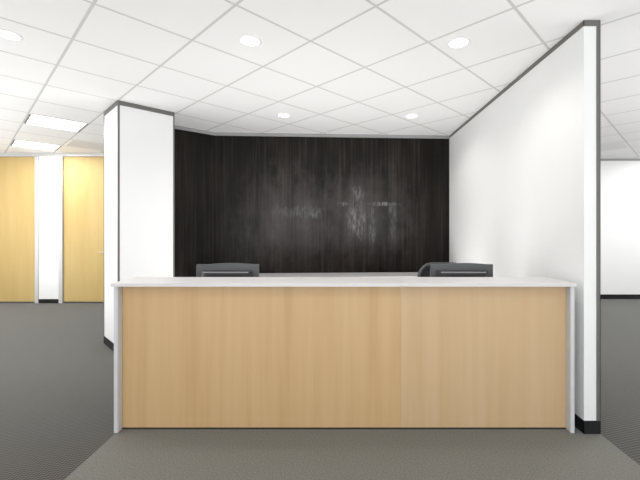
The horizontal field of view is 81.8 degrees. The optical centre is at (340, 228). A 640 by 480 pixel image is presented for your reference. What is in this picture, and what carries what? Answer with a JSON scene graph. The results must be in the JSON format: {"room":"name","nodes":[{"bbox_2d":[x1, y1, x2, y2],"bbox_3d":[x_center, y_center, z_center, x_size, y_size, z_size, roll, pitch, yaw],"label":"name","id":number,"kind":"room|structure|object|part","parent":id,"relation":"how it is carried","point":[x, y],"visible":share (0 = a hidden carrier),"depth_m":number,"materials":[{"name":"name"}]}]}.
{"room":"office reception area","nodes":[
{"label":"office reception area","id":0,"kind":"room"},
{"bbox_2d":[0,156,103,298],"bbox_3d":[-3.450,-0.011,6.780,9.100,2.726,0.160,0,0,0],"label":"wall","id":1,"kind":"structure","parent":0,"point":[48,165],"depth_m":6.70,"materials":[{"name":"white paint"}]},
{"bbox_2d":[0,156,38,302],"bbox_3d":[-5.980,0.021,6.729,0.988,2.663,0.141,0,0,0],"label":"door","id":2,"kind":"structure","parent":1,"relation":"in","point":[19,176],"depth_m":6.72,"materials":[{"name":"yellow wood"}]},
{"bbox_3d":[-5.980,0.021,6.742,0.988,2.663,0.115,0,0,0],"label":"frame","id":3,"kind":"part","parent":2,"relation":"part of","materials":[{"name":"silver metal"}]},
{"bbox_2d":[39,299,58,302],"bbox_3d":[-3.444,1.315,6.694,9.084,0.075,0.012,0,0,0],"label":"baseboard","id":4,"kind":"structure","parent":1,"relation":"attached to","point":[40,300],"depth_m":6.69,"materials":[{"name":"black rubber"}]},
{"bbox_2d":[0,153,103,155],"bbox_3d":[-3.450,-1.346,6.690,9.100,0.056,0.020,0,0,0],"label":"trim","id":5,"kind":"structure","parent":1,"relation":"attached to","point":[1,154],"depth_m":6.68,"materials":[{"name":"silver metal"}]},
{"bbox_2d":[59,156,103,302],"bbox_3d":[-4.625,0.021,6.729,0.988,2.663,0.141,0,0,0],"label":"door","id":6,"kind":"structure","parent":1,"relation":"in","point":[81,179],"depth_m":6.72,"materials":[{"name":"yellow wood"}]},
{"bbox_3d":[-4.625,0.021,6.742,0.988,2.663,0.115,0,0,0],"label":"frame","id":7,"kind":"part","parent":6,"relation":"part of","materials":[{"name":"silver metal"}]},
{"bbox_2d":[104,105,172,342],"bbox_3d":[-2.387,-0.011,4.361,0.585,2.726,0.590,0,0,-45],"label":"wall column","id":8,"kind":"structure","parent":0,"point":[146,137],"depth_m":4.16,"materials":[{"name":"white paint"}]},
{"bbox_2d":[104,336,113,351],"bbox_3d":[-2.385,1.308,4.151,0.840,0.088,0.424,0,0,0],"label":"baseboard","id":9,"kind":"structure","parent":8,"relation":"attached to","point":[107,342],"depth_m":4.17,"materials":[{"name":"black rubber"}]},
{"bbox_2d":[104,100,174,115],"bbox_3d":[-2.385,-1.350,4.360,0.594,0.048,0.593,0,0,45],"label":"trim column","id":10,"kind":"structure","parent":8,"relation":"attached to","point":[118,102],"depth_m":4.13,"materials":[{"name":"grey metal"}]},
{"bbox_2d":[117,105,174,281],"bbox_3d":[-2.385,-0.031,4.156,0.839,2.590,0.431,0,0,0],"label":"trim","id":11,"kind":"structure","parent":8,"relation":"attached to","point":[118,106],"depth_m":3.95,"materials":[{"name":"grey metal"}]},
{"bbox_2d":[175,129,448,276],"bbox_3d":[-0.462,-0.011,5.357,4.136,2.726,0.522,0,0,-10],"label":"wall","id":12,"kind":"structure","parent":0,"point":[277,204],"depth_m":5.35,"materials":[{"name":"black wood"}]},
{"bbox_2d":[175,125,449,138],"bbox_3d":[-0.414,-1.351,5.304,4.025,0.045,0.412,0,0,-10],"label":"trim","id":13,"kind":"structure","parent":12,"relation":"attached to","point":[176,126],"depth_m":5.33,"materials":[{"name":"grey metal"}]},
{"bbox_2d":[0,0,639,156],"bbox_3d":[0.000,-1.414,1.550,16.200,0.080,11.300,0,0,0],"label":"ceiling","id":14,"kind":"structure","parent":0,"point":[333,66],"depth_m":3.02,"materials":[{"name":"tile"}]},
{"bbox_2d":[0,29,23,40],"bbox_3d":[-2.360,-1.371,2.615,0.168,0.004,0.168,0,0,0],"label":"recessed light","id":15,"kind":"object","parent":14,"relation":"in","point":[6,34],"visible":1,"depth_m":2.62,"materials":[{"name":"white"}]},
{"bbox_2d":[10,139,61,150],"bbox_3d":[-5.022,-1.369,6.078,0.594,0.010,0.594,0,0,44],"label":"ceiling light panel","id":16,"kind":"object","parent":14,"relation":"attached to","point":[20,143],"visible":1,"depth_m":6.05,"materials":[{"name":"white plastic"}]},
{"bbox_2d":[24,113,88,131],"bbox_3d":[-3.707,-1.369,4.805,0.594,0.010,0.594,0,0,44],"label":"ceiling light panel","id":17,"kind":"object","parent":14,"relation":"attached to","point":[32,119],"visible":1,"depth_m":4.79,"materials":[{"name":"white plastic"}]},
{"bbox_2d":[63,139,103,150],"bbox_3d":[-4.159,-1.371,6.091,0.594,0.006,0.594,0,0,44],"label":"ceiling vent","id":18,"kind":"object","parent":14,"relation":"in","point":[71,143],"visible":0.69,"depth_m":6.07,"materials":[{"name":"white metal"}]},
{"bbox_2d":[238,35,261,46],"bbox_3d":[-0.666,-1.371,2.700,0.168,0.004,0.168,0,0,0],"label":"recessed light","id":19,"kind":"object","parent":14,"relation":"in","point":[247,40],"visible":1,"depth_m":2.69,"materials":[{"name":"white ceramic"}]},
{"bbox_2d":[277,113,290,117],"bbox_3d":[-0.693,-1.371,4.467,0.168,0.004,0.168,0,0,0],"label":"recessed light","id":20,"kind":"object","parent":14,"relation":"in","point":[284,115],"visible":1,"depth_m":4.47,"materials":[{"name":"white"}]},
{"bbox_2d":[405,114,418,117],"bbox_3d":[0.861,-1.371,4.495,0.168,0.004,0.168,0,0,0],"label":"recessed light","id":21,"kind":"object","parent":14,"relation":"in","point":[407,115],"visible":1,"depth_m":4.47,"materials":[{"name":"white"}]},
{"bbox_2d":[447,37,470,48],"bbox_3d":[0.869,-1.371,2.728,0.168,0.004,0.168,0,0,0],"label":"recessed light","id":22,"kind":"object","parent":14,"relation":"in","point":[459,42],"visible":1,"depth_m":2.72,"materials":[{"name":"white"}]},
{"bbox_2d":[601,142,629,150],"bbox_3d":[4.466,-1.371,6.230,0.594,0.006,0.594,0,0,44],"label":"ceiling vent","id":23,"kind":"object","parent":14,"relation":"in","point":[618,145],"visible":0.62,"depth_m":6.14,"materials":[{"name":"white metal"}]},
{"bbox_2d":[0,299,639,479],"bbox_3d":[0.000,1.392,1.550,16.200,0.080,11.300,0,0,0],"label":"floor","id":24,"kind":"structure","parent":0,"point":[57,367],"depth_m":2.37,"materials":[{"name":"carpet"}]},
{"bbox_2d":[259,272,417,276],"bbox_3d":[-0.120,0.993,5.073,3.180,0.718,0.485,0,0,-3],"label":"countertop","id":25,"kind":"structure","parent":24,"relation":"on","point":[370,274],"depth_m":5.11,"materials":[{"name":"white laminate"}]},
{"bbox_2d":[110,277,576,432],"bbox_3d":[0.017,0.856,2.860,3.059,0.993,0.880,0,0,0],"label":"reception desk","id":26,"kind":"object","parent":24,"relation":"on","point":[190,352],"visible":1,"depth_m":2.49,"materials":[{"name":"brown laminate"}]},
{"bbox_3d":[-1.490,0.867,2.587,0.027,0.970,0.293,0,0,0],"label":"panel","id":27,"kind":"part","parent":26,"relation":"part of","materials":[{"name":"grey laminate"}]},
{"bbox_2d":[196,263,258,276],"bbox_3d":[-0.921,0.448,2.970,0.504,0.338,0.250,0,0,0],"label":"computer monitor","id":28,"kind":"object","parent":26,"relation":"on","point":[219,269],"visible":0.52,"depth_m":2.99,"materials":[{"name":"grey plastic"}]},
{"bbox_2d":[110,277,401,286],"bbox_3d":[-0.556,0.370,2.582,1.913,0.022,0.323,0,0,0],"label":"countertop","id":29,"kind":"structure","parent":26,"relation":"on","point":[138,281],"depth_m":2.46,"materials":[{"name":"white laminate"}]},
{"bbox_3d":[-0.537,0.861,2.498,1.876,0.958,0.022,0,0,0],"label":"panel","id":30,"kind":"part","parent":26,"relation":"part of","materials":[{"name":"brown wood"}]},
{"bbox_2d":[430,263,492,276],"bbox_3d":[0.979,0.448,2.970,0.504,0.338,0.250,0,0,0],"label":"computer monitor","id":31,"kind":"object","parent":26,"relation":"on","point":[452,269],"visible":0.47,"depth_m":2.99,"materials":[{"name":"black plastic"}]},
{"bbox_3d":[0.959,0.861,2.498,1.116,0.958,0.022,0,0,0],"label":"panel","id":32,"kind":"part","parent":26,"relation":"part of","materials":[{"name":"brown wood"}]},
{"bbox_2d":[395,277,576,286],"bbox_3d":[0.974,0.370,2.582,1.144,0.022,0.323,0,0,0],"label":"countertop","id":33,"kind":"structure","parent":26,"relation":"on","point":[406,281],"depth_m":2.46,"materials":[{"name":"white laminate"}]},
{"bbox_3d":[1.532,0.867,2.587,0.027,0.970,0.293,0,0,0],"label":"panel","id":34,"kind":"part","parent":26,"relation":"part of","materials":[{"name":"grey laminate"}]},
{"bbox_2d":[417,262,454,276],"bbox_3d":[1.090,0.857,3.746,0.670,0.990,0.592,0,0,0],"label":"office chair","id":35,"kind":"object","parent":24,"relation":"on","point":[424,271],"visible":0.09,"depth_m":3.95,"materials":[{"name":"black plastic"}]},
{"bbox_3d":[1.090,0.586,3.972,0.494,0.382,0.074,0,0,0],"label":"backrest","id":36,"kind":"part","parent":35,"relation":"part of","materials":[{"name":"black fabric"}]},
{"bbox_2d":[449,26,595,420],"bbox_3d":[1.654,-0.011,3.998,0.102,2.726,3.128,0,0,0],"label":"wall partition","id":37,"kind":"structure","parent":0,"point":[522,171],"depth_m":2.94,"materials":[{"name":"white paint"}]},
{"bbox_2d":[450,20,600,136],"bbox_3d":[1.654,-1.355,3.996,0.110,0.038,3.132,0,0,0],"label":"trim","id":38,"kind":"structure","parent":37,"relation":"attached to","point":[584,22],"depth_m":2.97,"materials":[{"name":"grey metal"}]},
{"bbox_2d":[575,414,600,433],"bbox_3d":[1.654,1.309,3.996,0.111,0.086,3.132,0,0,0],"label":"baseboard","id":39,"kind":"structure","parent":37,"relation":"attached to","point":[586,427],"depth_m":2.43,"materials":[{"name":"black rubber"}]},
{"bbox_2d":[596,26,600,420],"bbox_3d":[1.696,-0.035,2.442,0.025,2.602,0.024,0,0,0],"label":"trim","id":40,"kind":"structure","parent":37,"relation":"attached to","point":[598,28],"depth_m":2.43,"materials":[{"name":"grey metal"}]},
{"bbox_2d":[601,157,639,293],"bbox_3d":[4.600,-0.011,7.150,6.800,2.726,0.100,0,0,0],"label":"wall","id":41,"kind":"structure","parent":0,"point":[620,180],"depth_m":7.10,"materials":[{"name":"white paint"}]},
{"bbox_2d":[601,294,639,298],"bbox_3d":[4.600,1.308,7.094,6.800,0.088,0.012,0,0,0],"label":"baseboard","id":42,"kind":"structure","parent":41,"relation":"attached to","point":[603,296],"depth_m":7.09,"materials":[{"name":"black rubber"}]},
{"bbox_2d":[601,158,639,160],"bbox_3d":[4.600,-1.327,7.094,6.800,0.043,0.012,0,0,0],"label":"trim","id":43,"kind":"structure","parent":41,"relation":"attached to","point":[602,159],"depth_m":7.09,"materials":[{"name":"grey metal"}]}
]}

